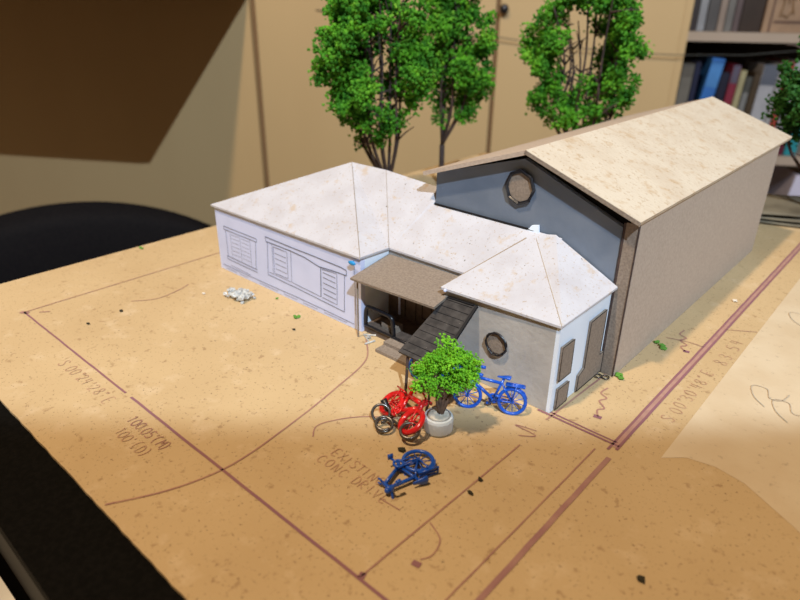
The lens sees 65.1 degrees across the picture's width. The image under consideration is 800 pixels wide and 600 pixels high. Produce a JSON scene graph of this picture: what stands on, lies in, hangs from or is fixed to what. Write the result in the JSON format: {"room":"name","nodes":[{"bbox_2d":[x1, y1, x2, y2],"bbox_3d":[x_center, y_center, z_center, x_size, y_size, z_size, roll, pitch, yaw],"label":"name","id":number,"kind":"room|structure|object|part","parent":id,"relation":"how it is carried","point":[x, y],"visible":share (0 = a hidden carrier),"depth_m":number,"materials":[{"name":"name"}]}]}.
{"room":"studio","nodes":[
{"label":"studio","id":0,"kind":"room"},
{"bbox_3d":[-0.272,0.781,0.541,7.367,0.050,6.395,22,33,37],"label":"floor","id":1,"kind":"structure","parent":0,"visible":0},
{"bbox_2d":[0,577,14,599],"bbox_3d":[-0.205,0.487,0.286,0.486,0.699,0.251,22,33,37],"label":"storage box","id":2,"kind":"object","parent":1,"relation":"on","point":[5,594],"visible":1,"depth_m":0.25,"materials":[{"name":"beige cardboard"}]},
{"bbox_2d":[0,401,184,599],"bbox_3d":[0.137,0.352,0.529,0.649,0.743,0.624,22,33,37],"label":"table","id":3,"kind":"object","parent":1,"relation":"on","point":[56,543],"visible":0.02,"depth_m":0.22,"materials":[{"name":"black wood"}]},
{"bbox_3d":[-0.274,0.364,0.533,0.040,0.708,0.040,22,33,37],"label":"leg","id":4,"kind":"part","parent":3,"relation":"part of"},
{"bbox_2d":[0,153,799,599],"bbox_3d":[0.138,0.002,0.398,0.622,0.002,0.603,22,33,37],"label":"site plan","id":5,"kind":"object","parent":3,"relation":"on","point":[241,452],"visible":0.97,"depth_m":0.26,"materials":[{"name":"beige paper"}]},
{"bbox_2d":[223,287,255,303],"bbox_3d":[-0.101,-0.004,0.396,0.020,0.006,0.015,22,33,37],"label":"scrap","id":6,"kind":"object","parent":5,"relation":"on","point":[241,294],"visible":1,"depth_m":0.39,"materials":[{"name":"white paper"}]},
{"bbox_2d":[363,334,375,343],"bbox_3d":[-0.017,0.021,0.349,0.007,0.002,0.011,-3,26,-7],"label":"scrap","id":7,"kind":"object","parent":5,"relation":"on","point":[368,337],"visible":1,"depth_m":0.35,"materials":[{"name":"white paper"}]},
{"bbox_2d":[307,0,441,171],"bbox_3d":[-0.019,-0.174,0.524,0.106,0.203,0.102,16,30,30],"label":"tree","id":8,"kind":"object","parent":5,"relation":"on","point":[347,54],"visible":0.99,"depth_m":0.50,"materials":[{"name":"green plant"}]},
{"bbox_2d":[371,398,420,440],"bbox_3d":[-0.002,0.053,0.274,0.027,0.009,0.014,22,33,37],"label":"wire rack","id":9,"kind":"object","parent":5,"relation":"on","point":[384,402],"visible":1,"depth_m":0.27,"materials":[{"name":"metal"}]},
{"bbox_2d":[398,447,405,451],"bbox_3d":[0.001,0.062,0.264,0.004,0.001,0.003,22,33,37],"label":"crumb","id":10,"kind":"object","parent":5,"relation":"on","point":[401,449],"visible":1,"depth_m":0.26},
{"bbox_2d":[379,385,432,435],"bbox_3d":[0.004,0.047,0.279,0.019,0.017,0.033,-12,28,-24],"label":"bicycle","id":11,"kind":"object","parent":5,"relation":"on","point":[400,408],"visible":1,"depth_m":0.28,"materials":[{"name":"red plastic"}]},
{"bbox_3d":[0.004,0.047,0.279,0.012,0.003,0.020,-43,31,-9],"label":"frame","id":12,"kind":"part","parent":11,"relation":"part of","materials":[{"name":"red metal"}]},
{"bbox_2d":[378,449,438,498],"bbox_3d":[0.003,0.068,0.249,0.026,0.012,0.020,-11,28,-23],"label":"bicycle","id":13,"kind":"object","parent":5,"relation":"on","point":[428,469],"visible":1,"depth_m":0.25,"materials":[{"name":"blue plastic"}]},
{"bbox_3d":[0.001,0.069,0.246,0.020,0.003,0.012,-11,28,-23],"label":"frame","id":14,"kind":"part","parent":13,"relation":"part of","materials":[{"name":"blue plastic"}]},
{"bbox_2d":[211,162,617,412],"bbox_3d":[0.001,-0.033,0.377,0.262,0.076,0.158,22,33,37],"label":"house","id":15,"kind":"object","parent":5,"relation":"on","point":[372,250],"visible":0.99,"depth_m":0.34,"materials":[{"name":"grey paint"}]},
{"bbox_3d":[-0.023,0.004,0.344,0.001,0.036,0.001,22,33,37],"label":"porch post","id":16,"kind":"part","parent":15,"relation":"part of","materials":[{"name":"brown wood"}]},
{"bbox_3d":[-0.004,0.015,0.341,0.045,0.014,0.003,22,33,37],"label":"railing","id":17,"kind":"part","parent":15,"relation":"part of","materials":[{"name":"black metal"}]},
{"bbox_3d":[0.000,-0.003,0.359,0.001,0.025,0.001,22,33,37],"label":"door trim","id":18,"kind":"part","parent":15,"relation":"part of","materials":[{"name":"wood"}]},
{"bbox_3d":[0.003,0.035,0.297,0.001,0.023,0.005,7,26,13],"label":"canopy post","id":19,"kind":"part","parent":15,"relation":"part of","materials":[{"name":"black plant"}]},
{"bbox_3d":[0.014,0.040,0.287,0.001,0.023,0.007,22,33,37],"label":"canopy post","id":20,"kind":"part","parent":15,"relation":"part of","materials":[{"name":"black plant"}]},
{"bbox_3d":[0.094,0.024,0.304,0.001,0.036,0.026,22,33,37],"label":"door","id":21,"kind":"part","parent":15,"relation":"part of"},
{"bbox_2d":[409,352,462,378],"bbox_3d":[0.020,0.031,0.310,0.032,0.020,0.011,13,28,24],"label":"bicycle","id":22,"kind":"object","parent":5,"relation":"on","point":[411,360],"visible":0.19,"depth_m":0.31,"materials":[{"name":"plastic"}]},
{"bbox_2d":[407,333,483,436],"bbox_3d":[0.019,0.036,0.268,0.030,0.046,0.023,14,28,25],"label":"potted tree","id":23,"kind":"object","parent":5,"relation":"on","point":[439,420],"visible":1,"depth_m":0.26,"materials":[{"name":"green plant"}]},
{"bbox_3d":[0.017,0.053,0.276,0.013,0.007,0.013,22,33,37],"label":"pot","id":24,"kind":"part","parent":23,"relation":"part of","materials":[{"name":"grey paint"}]},
{"bbox_2d":[413,0,498,166],"bbox_3d":[0.051,-0.213,0.600,0.089,0.211,0.085,22,33,37],"label":"tree","id":25,"kind":"object","parent":5,"relation":"on","point":[474,83],"visible":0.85,"depth_m":0.58,"materials":[{"name":"green plant"}]},
{"bbox_2d":[453,365,527,414],"bbox_3d":[0.042,0.041,0.288,0.034,0.021,0.011,12,28,23],"label":"bicycle","id":26,"kind":"object","parent":5,"relation":"on","point":[511,387],"visible":0.76,"depth_m":0.29,"materials":[{"name":"blue plastic"}]},
{"bbox_3d":[0.041,0.040,0.287,0.021,0.012,0.003,7,17,13],"label":"frame","id":27,"kind":"part","parent":26,"relation":"part of","materials":[{"name":"blue plastic"}]},
{"bbox_2d":[514,0,654,133],"bbox_3d":[0.170,-0.204,0.591,0.120,0.204,0.102,-3,26,-7],"label":"tree","id":28,"kind":"object","parent":5,"relation":"on","point":[621,44],"visible":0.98,"depth_m":0.57,"materials":[{"name":"green plant"}]},
{"bbox_2d":[595,373,609,379],"bbox_3d":[0.102,0.039,0.316,0.008,0.001,0.004,10,27,19],"label":"wire loop","id":29,"kind":"object","parent":5,"relation":"on","point":[597,373],"visible":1,"depth_m":0.32,"materials":[{"name":"black metal"}]},
{"bbox_2d":[423,96,791,376],"bbox_3d":[0.150,-0.068,0.419,0.126,0.106,0.274,22,33,37],"label":"model hall","id":30,"kind":"object","parent":5,"relation":"on","point":[665,202],"visible":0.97,"depth_m":0.33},
{"bbox_3d":[0.067,-0.056,0.321,0.111,0.040,0.001,22,33,37],"label":"panel","id":31,"kind":"part","parent":30,"relation":"part of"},
{"bbox_2d":[615,372,623,379],"bbox_3d":[0.111,0.038,0.317,0.004,0.002,0.007,2,26,3],"label":"crumb","id":32,"kind":"object","parent":5,"relation":"on","point":[617,374],"visible":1,"depth_m":0.32,"materials":[{"name":"green plant"}]},
{"bbox_2d":[636,575,644,583],"bbox_3d":[0.079,0.091,0.205,0.003,0.001,0.002,22,33,37],"label":"crumb","id":33,"kind":"object","parent":5,"relation":"on","point":[640,578],"visible":1,"depth_m":0.20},
{"bbox_2d":[653,340,666,349],"bbox_3d":[0.144,0.025,0.346,0.004,0.003,0.010,-2,26,-6],"label":"crumb","id":34,"kind":"object","parent":5,"relation":"on","point":[662,346],"visible":1,"depth_m":0.34,"materials":[{"name":"green plant"}]},
{"bbox_2d":[661,279,799,532],"bbox_3d":[0.299,0.050,0.300,0.235,0.001,0.508,22,33,37],"label":"paper sheet","id":35,"kind":"object","parent":5,"relation":"on","point":[747,428],"visible":1,"depth_m":0.28,"materials":[{"name":"beige paper"}]},
{"bbox_2d":[760,194,799,227],"bbox_3d":[0.361,-0.081,0.564,0.165,0.009,0.089,10,27,18],"label":"card stack","id":36,"kind":"object","parent":5,"relation":"on","point":[783,210],"visible":0.34,"depth_m":0.55,"materials":[{"name":"beige paper"}]},
{"bbox_2d":[760,35,799,168],"bbox_3d":[0.351,-0.145,0.522,0.088,0.161,0.083,-18,31,-34],"label":"tree","id":37,"kind":"object","parent":5,"relation":"on","point":[789,84],"visible":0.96,"depth_m":0.52,"materials":[{"name":"green plant"}]},
{"bbox_2d":[0,201,211,283],"bbox_3d":[-0.567,0.083,1.186,0.528,0.647,0.506,-10,28,-22],"label":"office chair","id":38,"kind":"object","parent":1,"relation":"on","point":[38,239],"visible":0.06,"depth_m":0.92,"materials":[{"name":"black leather"}]},
{"bbox_2d":[0,0,686,225],"bbox_3d":[-0.601,-1.064,1.500,2.475,2.445,0.408,6,26,10],"label":"closet","id":39,"kind":"object","parent":1,"relation":"on","point":[184,107],"visible":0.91,"depth_m":1.53,"materials":[{"name":"brown wood"}]},
{"bbox_3d":[-0.801,-1.013,1.365,0.947,2.405,0.011,6,26,10],"label":"door","id":40,"kind":"part","parent":39,"relation":"part of","materials":[{"name":"brown wood"}]},
{"bbox_3d":[-0.057,-0.941,1.234,0.541,2.405,0.011,6,26,10],"label":"door","id":41,"kind":"part","parent":39,"relation":"part of","materials":[{"name":"brown wood"}]},
{"bbox_3d":[0.219,-0.610,1.314,0.019,0.019,0.018,6,26,10],"label":"knob","id":42,"kind":"part","parent":39,"relation":"part of","materials":[{"name":"metal"}]},
{"bbox_2d":[316,10,795,55],"bbox_3d":[0.702,-0.528,1.246,1.820,0.085,0.014,6,26,10],"label":"wire","id":43,"kind":"object","parent":39,"relation":"attached to","point":[316,10],"visible":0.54,"depth_m":1.28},
{"bbox_3d":[0.397,-0.897,1.155,0.367,2.405,0.011,6,26,10],"label":"door","id":44,"kind":"part","parent":39,"relation":"part of","materials":[{"name":"brown wood"}]},
{"bbox_2d":[667,0,799,165],"bbox_3d":[1.133,-0.893,1.190,1.064,2.445,0.361,6,26,10],"label":"bookshelf","id":45,"kind":"object","parent":1,"relation":"on","point":[690,42],"visible":0.07,"depth_m":1.33,"materials":[{"name":"brown wood"}]},
{"bbox_3d":[0.619,-0.943,1.280,0.015,2.445,0.361,6,26,10],"label":"panel","id":46,"kind":"part","parent":45,"relation":"part of","materials":[{"name":"brown wood"}]},
{"bbox_2d":[675,59,694,104],"bbox_3d":[0.615,-0.442,1.408,0.027,0.178,0.141,6,26,10],"label":"book","id":47,"kind":"object","parent":45,"relation":"on","point":[687,70],"visible":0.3,"depth_m":1.32,"materials":[{"name":"grey paper"}]},
{"bbox_2d":[683,57,701,101],"bbox_3d":[0.633,-0.443,1.404,0.014,0.183,0.140,6,26,10],"label":"book","id":48,"kind":"object","parent":45,"relation":"on","point":[697,63],"visible":0.32,"depth_m":1.32,"materials":[{"name":"paper"}]},
{"bbox_2d":[689,0,700,30],"bbox_3d":[0.614,-0.673,1.308,0.012,0.198,0.150,6,26,10],"label":"book","id":49,"kind":"object","parent":45,"relation":"on","point":[696,6],"visible":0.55,"depth_m":1.27,"materials":[{"name":"grey paper"}]},
{"bbox_2d":[695,0,708,30],"bbox_3d":[0.629,-0.669,1.307,0.014,0.194,0.150,6,26,10],"label":"book","id":50,"kind":"object","parent":45,"relation":"on","point":[703,8],"visible":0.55,"depth_m":1.27,"materials":[{"name":"grey paper"}]},
{"bbox_2d":[693,53,725,100],"bbox_3d":[0.662,-0.444,1.397,0.046,0.192,0.141,6,26,10],"label":"book","id":51,"kind":"object","parent":45,"relation":"on","point":[712,66],"visible":0.38,"depth_m":1.32,"materials":[{"name":"blue paper"}]},
{"bbox_2d":[703,0,720,30],"bbox_3d":[0.648,-0.673,1.301,0.020,0.206,0.150,6,26,10],"label":"book","id":52,"kind":"object","parent":45,"relation":"on","point":[714,5],"visible":0.6,"depth_m":1.27,"materials":[{"name":"grey paper"}]},
{"bbox_2d":[714,70,729,100],"bbox_3d":[0.686,-0.429,1.399,0.026,0.164,0.141,6,26,10],"label":"book","id":53,"kind":"object","parent":45,"relation":"on","point":[722,84],"visible":0.16,"depth_m":1.31,"materials":[{"name":"paper"}]},
{"bbox_2d":[715,0,728,30],"bbox_3d":[0.665,-0.665,1.301,0.012,0.192,0.150,6,26,10],"label":"book","id":54,"kind":"object","parent":45,"relation":"on","point":[724,3],"visible":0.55,"depth_m":1.26,"materials":[{"name":"beige paper"}]},
{"bbox_2d":[722,0,736,30],"bbox_3d":[0.680,-0.669,1.296,0.013,0.203,0.150,6,26,10],"label":"book","id":55,"kind":"object","parent":45,"relation":"on","point":[732,3],"visible":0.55,"depth_m":1.26,"materials":[{"name":"grey paper"}]},
{"bbox_2d":[722,61,741,105],"bbox_3d":[0.705,-0.433,1.393,0.024,0.178,0.141,6,26,10],"label":"book","id":56,"kind":"object","parent":45,"relation":"on","point":[734,69],"visible":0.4,"depth_m":1.31,"materials":[{"name":"red paper"}]},
{"bbox_2d":[730,0,743,31],"bbox_3d":[0.693,-0.666,1.294,0.011,0.199,0.150,6,26,10],"label":"book","id":57,"kind":"object","parent":45,"relation":"on","point":[738,9],"visible":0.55,"depth_m":1.26,"materials":[{"name":"paper"}]},
{"bbox_2d":[731,69,746,108],"bbox_3d":[0.720,-0.427,1.392,0.020,0.168,0.140,6,26,10],"label":"book","id":58,"kind":"object","parent":45,"relation":"on","point":[742,75],"visible":0.2,"depth_m":1.31,"materials":[{"name":"beige paper"}]},
{"bbox_3d":[1.165,-0.967,1.346,1.030,2.445,0.010,6,26,10],"label":"panel","id":59,"kind":"part","parent":45,"relation":"part of","materials":[{"name":"brown wood"}]},
{"bbox_3d":[1.125,-0.562,1.343,1.030,0.018,0.350,6,26,10],"label":"shelf","id":60,"kind":"part","parent":45,"relation":"part of","materials":[{"name":"brown wood"}]},
{"bbox_2d":[737,75,752,111],"bbox_3d":[0.733,-0.421,1.392,0.020,0.156,0.141,6,26,10],"label":"book","id":61,"kind":"object","parent":45,"relation":"on","point":[748,80],"visible":0.29,"depth_m":1.31,"materials":[{"name":"grey paper"}]},
{"bbox_2d":[737,0,765,31],"bbox_3d":[0.720,-0.660,1.291,0.039,0.191,0.150,6,26,10],"label":"book","id":62,"kind":"object","parent":45,"relation":"on","point":[752,12],"visible":0.65,"depth_m":1.25,"materials":[{"name":"brown paper"}]},
{"bbox_2d":[741,68,761,114],"bbox_3d":[0.748,-0.423,1.389,0.020,0.163,0.140,6,26,10],"label":"book","id":63,"kind":"object","parent":45,"relation":"on","point":[756,76],"visible":0.32,"depth_m":1.31,"materials":[{"name":"brown paper"}]},
{"bbox_2d":[743,59,778,121],"bbox_3d":[0.770,-0.428,1.381,0.036,0.181,0.141,6,26,10],"label":"book","id":64,"kind":"object","parent":45,"relation":"on","point":[769,71],"visible":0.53,"depth_m":1.31,"materials":[{"name":"white paper"}]},
{"bbox_2d":[760,58,785,124],"bbox_3d":[0.791,-0.427,1.377,0.016,0.183,0.140,6,26,10],"label":"book","id":65,"kind":"object","parent":45,"relation":"on","point":[766,120],"visible":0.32,"depth_m":1.31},
{"bbox_2d":[759,0,799,32],"bbox_3d":[0.804,-0.632,1.274,0.130,0.159,0.141,6,26,10],"label":"wooden box","id":66,"kind":"object","parent":45,"relation":"on","point":[779,16],"visible":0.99,"depth_m":1.24,"materials":[{"name":"brown wood"}]},
{"bbox_2d":[766,57,794,127],"bbox_3d":[0.804,-0.427,1.373,0.019,0.186,0.141,6,26,10],"label":"book","id":67,"kind":"object","parent":45,"relation":"on","point":[768,58],"visible":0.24,"depth_m":1.32,"materials":[{"name":"red paper"}]},
{"bbox_2d":[778,142,785,154],"bbox_3d":[0.833,-0.421,1.370,0.015,0.178,0.140,6,26,10],"label":"book","id":68,"kind":"object","parent":45,"relation":"on","point":[781,148],"visible":0.16,"depth_m":1.34,"materials":[{"name":"red paper"}]},
{"bbox_2d":[767,165,799,195],"bbox_3d":[0.882,-0.207,1.461,0.069,0.204,0.140,6,26,10],"label":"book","id":69,"kind":"object","parent":45,"relation":"on","point":[785,180],"visible":0.14,"depth_m":1.42,"materials":[{"name":"paper"}]},
{"bbox_2d":[773,56,799,129],"bbox_3d":[0.820,-0.427,1.371,0.022,0.188,0.140,6,26,10],"label":"book","id":70,"kind":"object","parent":45,"relation":"on","point":[781,58],"visible":0.18,"depth_m":1.32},
{"bbox_3d":[1.123,-0.344,1.448,1.030,0.018,0.350,6,26,10],"label":"shelf","id":71,"kind":"part","parent":45,"relation":"part of","materials":[{"name":"brown wood"}]},
{"bbox_2d":[782,131,799,155],"bbox_3d":[0.851,-0.417,1.368,0.028,0.174,0.140,6,26,10],"label":"book","id":72,"kind":"object","parent":45,"relation":"on","point":[794,148],"visible":0.18,"depth_m":1.34,"materials":[{"name":"teal paper"}]}
]}

